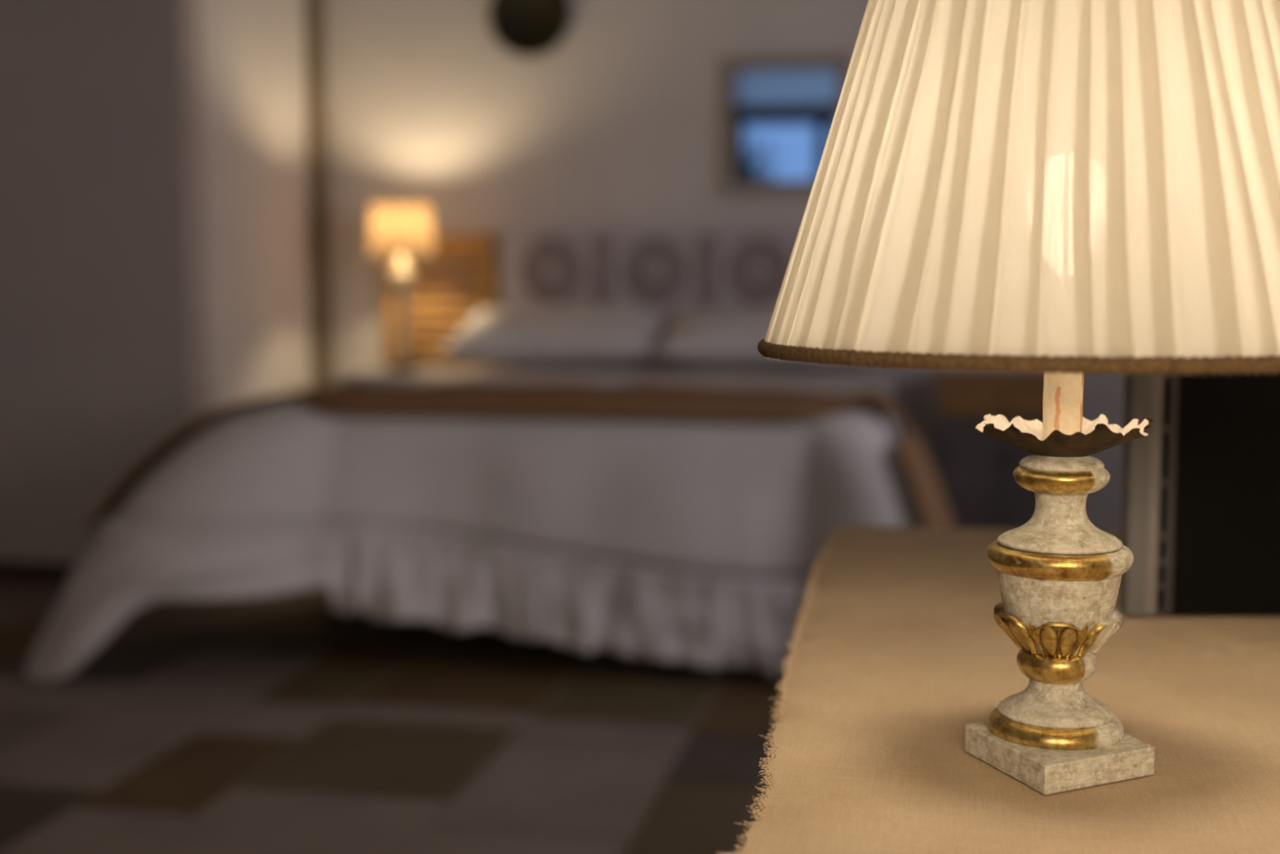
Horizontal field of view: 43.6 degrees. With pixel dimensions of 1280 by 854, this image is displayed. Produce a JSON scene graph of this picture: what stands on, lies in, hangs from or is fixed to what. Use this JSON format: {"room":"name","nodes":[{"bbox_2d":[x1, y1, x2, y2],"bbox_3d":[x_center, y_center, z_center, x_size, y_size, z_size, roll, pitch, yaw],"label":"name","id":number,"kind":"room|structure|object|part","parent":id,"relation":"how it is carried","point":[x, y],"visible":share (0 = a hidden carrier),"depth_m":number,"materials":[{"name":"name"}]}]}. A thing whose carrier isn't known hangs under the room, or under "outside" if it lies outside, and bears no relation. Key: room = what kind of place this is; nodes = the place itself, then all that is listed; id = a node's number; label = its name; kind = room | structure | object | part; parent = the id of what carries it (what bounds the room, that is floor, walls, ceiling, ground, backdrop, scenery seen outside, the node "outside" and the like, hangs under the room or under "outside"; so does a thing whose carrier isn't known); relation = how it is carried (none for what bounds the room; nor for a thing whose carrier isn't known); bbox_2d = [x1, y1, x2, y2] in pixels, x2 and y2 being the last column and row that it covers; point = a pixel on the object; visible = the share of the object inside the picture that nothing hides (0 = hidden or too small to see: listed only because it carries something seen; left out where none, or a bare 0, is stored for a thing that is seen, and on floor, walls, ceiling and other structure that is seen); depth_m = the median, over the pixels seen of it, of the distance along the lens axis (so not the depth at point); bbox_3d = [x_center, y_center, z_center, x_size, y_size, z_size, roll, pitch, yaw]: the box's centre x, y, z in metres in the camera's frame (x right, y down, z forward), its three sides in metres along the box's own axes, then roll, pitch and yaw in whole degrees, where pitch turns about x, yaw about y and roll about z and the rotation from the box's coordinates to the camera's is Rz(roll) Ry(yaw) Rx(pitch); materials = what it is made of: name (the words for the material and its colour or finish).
{"room":"bedroom","nodes":[
{"label":"bedroom","id":0,"kind":"room"},
{"bbox_2d":[0,0,209,580],"bbox_3d":[-2.191,-1.073,5.683,1.300,3.350,0.150,1,6,11],"label":"wall pier","id":1,"kind":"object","parent":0,"point":[104,349],"visible":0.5,"depth_m":5.60,"materials":[{"name":"grey paint"}]},
{"bbox_2d":[0,560,77,582],"bbox_3d":[-2.134,0.519,5.739,1.150,0.070,0.015,1,6,11],"label":"baseboard","id":2,"kind":"structure","parent":1,"relation":"attached to","point":[10,570],"depth_m":5.74,"materials":[{"name":"brown wood"}]},
{"bbox_2d":[200,0,312,411],"bbox_3d":[-1.513,-1.118,6.155,0.150,3.350,1.040,1,6,11],"label":"wall","id":3,"kind":"structure","parent":0,"point":[253,52],"depth_m":6.07,"materials":[{"name":"paint"}]},
{"bbox_2d":[305,0,330,387],"bbox_3d":[-1.331,-1.185,6.593,0.040,3.300,0.100,1,6,11],"label":"trim","id":4,"kind":"structure","parent":3,"relation":"attached to","point":[314,9],"depth_m":6.59,"materials":[{"name":"brown paint"}]},
{"bbox_2d":[0,579,783,853],"bbox_3d":[-0.537,0.933,2.318,5.600,0.100,8.550,1,6,11],"label":"floor","id":5,"kind":"structure","parent":0,"point":[230,726],"depth_m":3.78,"materials":[{"name":"carpet"}]},
{"bbox_2d":[334,366,457,383],"bbox_3d":[-0.959,0.132,6.360,0.380,0.722,0.382,1,6,11],"label":"bedside table","id":6,"kind":"object","parent":5,"relation":"on","point":[370,375],"visible":0.15,"depth_m":6.17,"materials":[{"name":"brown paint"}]},
{"bbox_2d":[367,203,435,370],"bbox_3d":[-0.933,-0.547,6.270,0.264,0.646,0.264,1,6,11],"label":"bedside lamp","id":7,"kind":"object","parent":6,"relation":"on","point":[401,230],"visible":1,"depth_m":6.17,"materials":[{"name":"brown metal"}]},
{"bbox_3d":[-0.933,-0.768,6.249,0.264,0.202,0.264,1,6,11],"label":"lamp shade","id":8,"kind":"part","parent":7,"relation":"part of","materials":[{"name":"fabric"}]},
{"bbox_2d":[384,233,496,370],"bbox_3d":[-0.819,-0.161,6.592,0.462,1.261,0.044,1,6,11],"label":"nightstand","id":9,"kind":"object","parent":5,"relation":"on","point":[446,246],"visible":0.24,"depth_m":6.54,"materials":[{"name":"brown wood"}]},
{"bbox_3d":[-0.819,-0.738,6.536,0.372,0.100,0.040,1,6,11],"label":"rail","id":10,"kind":"part","parent":9,"relation":"part of","materials":[{"name":"brown wood"}]},
{"bbox_2d":[326,226,915,644],"bbox_3d":[0.039,-0.061,5.454,1.743,1.280,1.985,1,6,11],"label":"double bed","id":11,"kind":"object","parent":5,"relation":"on","point":[670,272],"visible":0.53,"depth_m":6.36,"materials":[{"name":"white cotton"},{"name":"brown wool"},{"name":"dark wood"}]},
{"bbox_3d":[-0.900,0.516,4.769,0.068,0.262,0.068,1,6,11],"label":"leg","id":12,"kind":"part","parent":11,"relation":"part of","materials":[{"name":"brown wood"}]},
{"bbox_2d":[22,366,924,683],"bbox_3d":[-0.224,0.227,5.204,2.560,0.738,2.411,1,6,11],"label":"bedspread","id":13,"kind":"object","parent":11,"relation":"on","point":[697,543],"visible":0.7,"depth_m":4.37,"materials":[{"name":"white fabric"}]},
{"bbox_2d":[82,378,955,532],"bbox_3d":[-0.288,0.118,4.689,2.455,0.462,0.997,1,6,11],"label":"throw blanket","id":14,"kind":"object","parent":13,"relation":"on","point":[544,400],"visible":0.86,"depth_m":4.47,"materials":[{"name":"brown fabric"}]},
{"bbox_2d":[438,303,668,364],"bbox_3d":[-0.323,-0.359,6.148,0.807,0.225,0.453,1,6,10],"label":"pillow","id":15,"kind":"object","parent":13,"relation":"on","point":[599,334],"visible":1,"depth_m":5.99,"materials":[{"name":"white fabric"}]},
{"bbox_2d":[650,305,839,368],"bbox_3d":[0.482,-0.345,5.992,0.807,0.229,0.453,1,6,13],"label":"pillow","id":16,"kind":"object","parent":13,"relation":"on","point":[713,336],"visible":0.56,"depth_m":5.86,"materials":[{"name":"white fabric"}]},
{"bbox_3d":[0.254,-0.778,6.330,1.680,0.020,0.057,1,6,11],"label":"rail","id":17,"kind":"part","parent":11,"relation":"part of","materials":[{"name":"purple paint"}]},
{"bbox_3d":[0.255,-0.290,6.378,1.660,0.960,0.035,1,6,11],"label":"headboard","id":18,"kind":"part","parent":11,"relation":"part of","materials":[{"name":"white fabric"}]},
{"bbox_2d":[933,369,1044,528],"bbox_3d":[1.351,0.162,5.972,0.506,0.736,0.424,1,6,11],"label":"nightstand","id":19,"kind":"object","parent":5,"relation":"on","point":[975,468],"visible":0.43,"depth_m":5.79,"materials":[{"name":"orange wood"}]},
{"bbox_3d":[1.208,0.218,5.813,0.208,0.476,0.010,1,6,11],"label":"door","id":20,"kind":"part","parent":19,"relation":"part of","materials":[{"name":"grey paint"}]},
{"bbox_3d":[1.351,-0.115,5.947,0.476,0.120,0.380,1,6,11],"label":"cabinet frame","id":21,"kind":"part","parent":19,"relation":"part of","materials":[{"name":"orange wood"}]},
{"bbox_3d":[1.314,-0.097,5.757,0.426,0.090,0.010,1,6,11],"label":"drawer","id":22,"kind":"part","parent":19,"relation":"part of","materials":[{"name":"orange wood"}]},
{"bbox_3d":[1.283,0.113,5.776,0.022,0.022,0.014,1,6,11],"label":"door knob","id":23,"kind":"part","parent":19,"relation":"part of","materials":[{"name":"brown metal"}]},
{"bbox_3d":[1.312,-0.095,5.745,0.024,0.024,0.014,1,6,11],"label":"drawer knob","id":24,"kind":"part","parent":19,"relation":"part of","materials":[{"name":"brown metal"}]},
{"bbox_3d":[1.342,0.114,5.764,0.022,0.022,0.014,1,6,11],"label":"door knob","id":25,"kind":"part","parent":19,"relation":"part of","materials":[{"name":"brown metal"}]},
{"bbox_3d":[1.422,0.222,5.771,0.208,0.476,0.010,1,6,11],"label":"door","id":26,"kind":"part","parent":19,"relation":"part of","materials":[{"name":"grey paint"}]},
{"bbox_3d":[0.796,0.619,1.030,1.405,0.771,1.900,1,6,11],"label":"console table","id":27,"kind":"object","parent":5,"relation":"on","visible":0},
{"bbox_2d":[716,524,1279,853],"bbox_3d":[0.781,0.230,1.003,1.460,0.014,1.935,1,6,11],"label":"burlap cloth","id":28,"kind":"object","parent":27,"relation":"on","point":[899,646],"visible":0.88,"depth_m":1.17,"materials":[{"name":"beige fabric"}]},
{"bbox_2d":[757,0,1279,794],"bbox_3d":[0.279,-0.067,1.048,0.402,0.581,0.402,-3,6,-26],"label":"table lamp","id":29,"kind":"object","parent":28,"relation":"on","point":[1064,190],"visible":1,"depth_m":0.90,"materials":[{"name":"beige fabric"}]},
{"bbox_3d":[0.278,-0.204,1.036,0.394,0.305,0.394,1,6,15],"label":"lamp shade","id":30,"kind":"part","parent":29,"relation":"part of","materials":[{"name":"beige fabric"}]},
{"bbox_3d":[0.279,0.180,1.072,0.076,0.027,0.076,1,6,15],"label":"stem","id":31,"kind":"part","parent":29,"relation":"part of","materials":[{"name":"beige stone"}]},
{"bbox_2d":[1117,372,1279,615],"bbox_3d":[0.769,-0.137,1.495,0.620,0.630,0.030,0,5,0],"label":"television","id":32,"kind":"object","parent":28,"relation":"on","point":[1200,509],"visible":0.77,"depth_m":1.50,"materials":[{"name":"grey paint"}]},
{"bbox_3d":[0.495,-0.133,1.503,0.016,0.620,0.014,0,5,0],"label":"panel","id":33,"kind":"part","parent":32,"relation":"part of","materials":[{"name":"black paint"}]},
{"bbox_3d":[0.791,-0.132,1.497,0.576,0.620,0.027,0,5,0],"label":"panel","id":34,"kind":"part","parent":32,"relation":"part of","materials":[{"name":"black paint"}]},
{"bbox_2d":[324,0,1124,531],"bbox_3d":[0.858,-1.132,6.299,4.750,3.350,0.150,1,6,11],"label":"wall","id":35,"kind":"structure","parent":0,"point":[615,125],"depth_m":6.46,"materials":[{"name":"paint"}]},
{"bbox_2d":[488,0,570,56],"bbox_3d":[-0.440,-1.654,6.407,0.336,0.336,0.028,1,6,11],"label":"wall plate","id":36,"kind":"object","parent":35,"relation":"attached to","point":[525,28],"visible":1,"depth_m":6.41,"materials":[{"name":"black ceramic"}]},
{"bbox_2d":[718,53,851,195],"bbox_3d":[0.564,-1.181,6.260,0.514,0.535,0.030,1,6,11],"label":"picture","id":37,"kind":"object","parent":35,"relation":"attached to","point":[776,113],"visible":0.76,"depth_m":6.27,"materials":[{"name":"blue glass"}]},
{"bbox_2d":[732,68,837,181],"bbox_3d":[0.566,-1.182,6.269,0.414,0.435,0.008,1,6,11],"label":"mirror glass","id":38,"kind":"object","parent":37,"relation":"attached to","point":[782,118],"depth_m":6.27,"materials":[{"name":"blue mirror"}]}
]}

